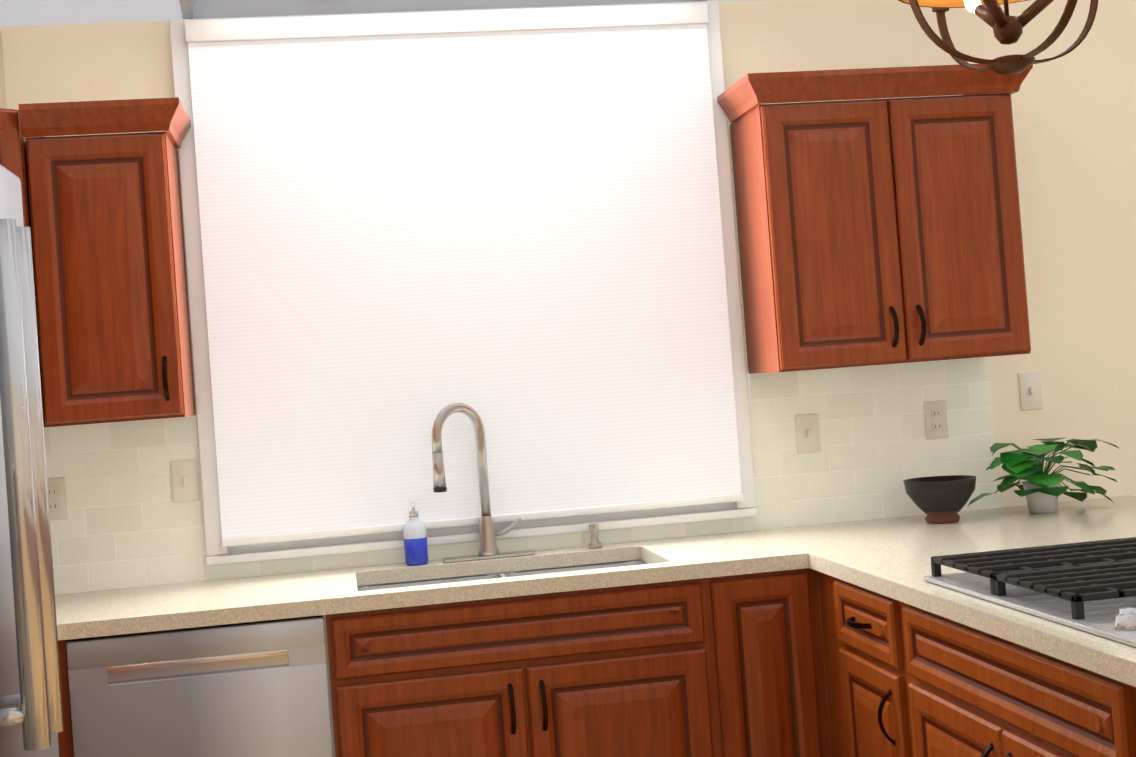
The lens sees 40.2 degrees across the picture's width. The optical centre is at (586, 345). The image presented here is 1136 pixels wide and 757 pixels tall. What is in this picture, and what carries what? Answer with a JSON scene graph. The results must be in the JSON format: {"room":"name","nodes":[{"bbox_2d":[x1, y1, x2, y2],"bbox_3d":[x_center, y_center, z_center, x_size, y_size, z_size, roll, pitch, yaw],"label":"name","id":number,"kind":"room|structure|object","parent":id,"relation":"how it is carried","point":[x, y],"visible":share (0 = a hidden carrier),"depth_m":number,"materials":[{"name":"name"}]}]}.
{"room":"kitchen","nodes":[
{"label":"kitchen","id":0,"kind":"room"},
{"bbox_2d":[56,616,62,640],"bbox_3d":[-1.493,0.686,2.958,0.690,0.038,1.363,-4,-1,-9],"label":"countertop","id":1,"kind":"structure","parent":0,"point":[59,618],"depth_m":3.70,"materials":[{"name":"stone"}]},
{"bbox_2d":[0,0,759,25],"bbox_3d":[1.671,-2.531,1.494,7.000,2.668,7.288,-4,-1,-9],"label":"ceiling","id":2,"kind":"structure","parent":0,"point":[31,12],"depth_m":4.36,"materials":[{"name":"white paint"}]},
{"bbox_2d":[898,0,1097,74],"bbox_3d":[1.020,-1.254,3.896,0.573,1.152,0.573,-4,-1,-9],"label":"pendant light","id":3,"kind":"object","parent":2,"relation":"hanging from","point":[1006,27],"visible":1,"depth_m":3.86,"materials":[{"name":"brown metal"}]},
{"bbox_2d":[0,0,1135,756],"bbox_3d":[1.287,0.014,4.881,6.900,2.825,0.150,-4,-1,-9],"label":"wall","id":4,"kind":"structure","parent":0,"point":[1074,124],"depth_m":4.81,"materials":[{"name":"beige paint"}]},
{"bbox_2d":[0,30,6,108],"bbox_3d":[-1.336,-0.830,0.878,0.545,0.277,6.950,-4,-1,-9],"label":"soffit beam","id":5,"kind":"structure","parent":4,"relation":"attached to","point":[2,93],"depth_m":4.32,"materials":[{"name":"beige paint"}]},
{"bbox_2d":[0,108,44,426],"bbox_3d":[-1.758,-0.178,3.995,0.639,0.827,0.618,-4,-1,-9],"label":"upper cabinet","id":6,"kind":"object","parent":4,"relation":"attached to","point":[13,156],"visible":0.02,"depth_m":4.00,"materials":[{"name":"brown wood"}]},
{"bbox_2d":[18,97,195,426],"bbox_3d":[-1.259,-0.213,4.192,0.399,0.830,0.394,-4,-1,-9],"label":"upper cabinet","id":7,"kind":"object","parent":4,"relation":"attached to","point":[110,278],"visible":1,"depth_m":4.04,"materials":[{"name":"brown wood"}]},
{"bbox_2d":[169,0,757,565],"bbox_3d":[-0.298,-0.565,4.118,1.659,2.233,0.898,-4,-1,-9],"label":"window","id":8,"kind":"structure","parent":4,"relation":"in","point":[193,9],"depth_m":4.49,"materials":[{"name":"grey"}]},
{"bbox_2d":[184,2,743,546],"bbox_3d":[-0.335,-0.229,4.488,1.514,1.483,0.032,-4,-1,-9],"label":"window blind","id":9,"kind":"object","parent":8,"relation":"attached to","point":[506,224],"visible":0.96,"depth_m":4.48,"materials":[{"name":"white fabric"}]},
{"bbox_2d":[44,357,999,593],"bbox_3d":[-0.412,0.377,4.511,3.384,0.478,0.008,-4,-1,-9],"label":"tile backsplash","id":10,"kind":"structure","parent":4,"relation":"attached to","point":[127,523],"depth_m":4.66,"materials":[{"name":"beige tile"}]},
{"bbox_2d":[47,477,67,519],"bbox_3d":[-1.488,0.426,4.324,0.072,0.116,0.009,-4,-1,-9],"label":"electrical outlet","id":11,"kind":"object","parent":10,"relation":"attached to","point":[57,499],"visible":0.56,"depth_m":4.32,"materials":[{"name":"white plastic"}]},
{"bbox_2d":[170,460,198,502],"bbox_3d":[-1.134,0.381,4.380,0.072,0.116,0.016,-4,-1,-9],"label":"light switch","id":12,"kind":"object","parent":10,"relation":"attached to","point":[184,477],"visible":1,"depth_m":4.38,"materials":[{"name":"white plastic"}]},
{"bbox_2d":[795,414,820,453],"bbox_3d":[0.667,0.264,4.679,0.072,0.116,0.016,-4,-1,-9],"label":"light switch","id":13,"kind":"object","parent":10,"relation":"attached to","point":[807,433],"visible":1,"depth_m":4.68,"materials":[{"name":"white plastic"}]},
{"bbox_2d":[924,400,948,439],"bbox_3d":[1.069,0.226,4.750,0.072,0.116,0.009,-4,-1,-9],"label":"electrical outlet","id":14,"kind":"object","parent":10,"relation":"attached to","point":[936,420],"visible":1,"depth_m":4.75,"materials":[{"name":"white plastic"}]},
{"bbox_2d":[717,64,1032,373],"bbox_3d":[0.856,-0.362,4.543,0.839,0.830,0.394,-4,-1,-9],"label":"upper cabinet","id":15,"kind":"object","parent":4,"relation":"attached to","point":[873,230],"visible":1,"depth_m":4.40,"materials":[{"name":"brown wood"}]},
{"bbox_2d":[1018,371,1042,409],"bbox_3d":[1.376,0.139,4.808,0.072,0.116,0.016,-4,-1,-9],"label":"light switch","id":16,"kind":"object","parent":4,"relation":"attached to","point":[1030,388],"visible":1,"depth_m":4.81,"materials":[{"name":"white plastic"}]},
{"bbox_3d":[1.970,1.374,1.352,7.200,0.120,7.250,-4,-1,-9],"label":"floor","id":17,"kind":"structure","parent":0,"visible":0},
{"bbox_2d":[0,165,63,756],"bbox_3d":[-1.119,0.645,1.842,0.983,1.804,0.872,-4,-1,-9],"label":"refrigerator","id":18,"kind":"object","parent":17,"relation":"on","point":[31,718],"visible":1,"depth_m":1.88,"materials":[{"name":"grey metal"}]},
{"bbox_2d":[325,577,725,756],"bbox_3d":[-0.188,1.079,4.195,0.963,0.890,0.640,-4,-1,-9],"label":"base cabinet","id":19,"kind":"object","parent":17,"relation":"on","point":[630,670],"depth_m":3.89,"materials":[{"name":"brown wood"}]},
{"bbox_2d":[66,615,332,756],"bbox_3d":[-0.961,1.131,4.040,0.608,0.872,0.593,-4,-1,-9],"label":"dishwasher","id":20,"kind":"object","parent":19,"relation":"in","point":[254,689],"visible":0.96,"depth_m":3.76,"materials":[{"name":"silver metal"}]},
{"bbox_2d":[714,568,830,756],"bbox_3d":[0.434,1.035,4.299,0.301,0.890,0.640,-4,-1,-9],"label":"base cabinet","id":21,"kind":"object","parent":17,"relation":"on","point":[728,666],"depth_m":3.99,"materials":[{"name":"brown wood"}]},
{"bbox_2d":[817,571,896,756],"bbox_3d":[0.988,0.985,3.773,0.665,0.890,0.619,-4,-1,-9],"label":"base cabinet","id":22,"kind":"object","parent":17,"relation":"on","point":[854,618],"depth_m":3.72,"materials":[{"name":"brown wood"}]},
{"bbox_2d":[55,531,802,639],"bbox_3d":[-0.742,0.652,4.114,2.550,0.038,0.649,-4,-1,-9],"label":"countertop","id":23,"kind":"structure","parent":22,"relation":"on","point":[120,611],"depth_m":3.98,"materials":[{"name":"stone"}]},
{"bbox_2d":[403,502,428,565],"bbox_3d":[-0.488,0.530,4.405,0.066,0.177,0.069,-4,-1,-9],"label":"soap bottle","id":24,"kind":"object","parent":23,"relation":"on","point":[415,540],"visible":0.96,"depth_m":4.38,"materials":[{"name":"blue plastic"}]},
{"bbox_2d":[431,403,534,562],"bbox_3d":[-0.299,0.380,4.397,0.280,0.449,0.140,-4,-1,-9],"label":"faucet","id":25,"kind":"object","parent":23,"relation":"on","point":[488,549],"visible":1,"depth_m":4.42,"materials":[{"name":"silver metal"}]},
{"bbox_2d":[357,560,648,590],"bbox_3d":[-0.201,0.739,4.176,0.834,0.210,0.439,-4,-1,-9],"label":"double-bowl sink","id":26,"kind":"object","parent":23,"relation":"in","point":[496,575],"visible":0.06,"depth_m":4.37,"materials":[{"name":"silver metal"}]},
{"bbox_2d":[588,523,601,547],"bbox_3d":[0.024,0.547,4.480,0.040,0.072,0.070,-4,-1,-9],"label":"soap dispenser","id":27,"kind":"object","parent":23,"relation":"on","point":[595,542],"visible":1,"depth_m":4.48,"materials":[{"name":"silver metal"}]},
{"bbox_2d":[751,496,1135,686],"bbox_3d":[1.528,0.446,2.039,1.255,0.038,5.491,-4,-1,-9],"label":"countertop","id":28,"kind":"structure","parent":22,"relation":"on","point":[889,557],"depth_m":3.89,"materials":[{"name":"stone"}]},
{"bbox_2d":[903,475,975,523],"bbox_3d":[1.026,0.447,4.496,0.208,0.125,0.208,-4,-1,-9],"label":"decorative bowl","id":29,"kind":"object","parent":28,"relation":"on","point":[940,499],"visible":1,"depth_m":4.44,"materials":[{"name":"black ceramic"}]},
{"bbox_2d":[924,537,1135,646],"bbox_3d":[1.079,0.447,2.946,0.558,0.058,0.955,-4,-1,-9],"label":"gas cooktop","id":30,"kind":"object","parent":28,"relation":"in","point":[1089,586],"visible":1,"depth_m":2.99,"materials":[{"name":"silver metal"}]},
{"bbox_2d":[968,438,1119,512],"bbox_3d":[1.349,0.381,4.562,0.439,0.211,0.343,-4,-1,-9],"label":"pothos","id":31,"kind":"object","parent":28,"relation":"on","point":[1041,490],"visible":1,"depth_m":4.53,"materials":[{"name":"green plant"}]},
{"bbox_2d":[885,596,1120,756],"bbox_3d":[1.121,0.960,2.968,0.665,0.890,1.015,-4,-1,-9],"label":"base cabinet","id":32,"kind":"object","parent":17,"relation":"on","point":[903,679],"depth_m":2.98,"materials":[{"name":"brown wood"}]},
{"bbox_2d":[1113,679,1135,756],"bbox_3d":[1.281,0.930,1.992,0.665,0.890,0.963,-4,-1,-9],"label":"base cabinet","id":33,"kind":"object","parent":17,"relation":"on","point":[1126,694],"depth_m":2.45,"materials":[{"name":"brown wood"}]}
]}

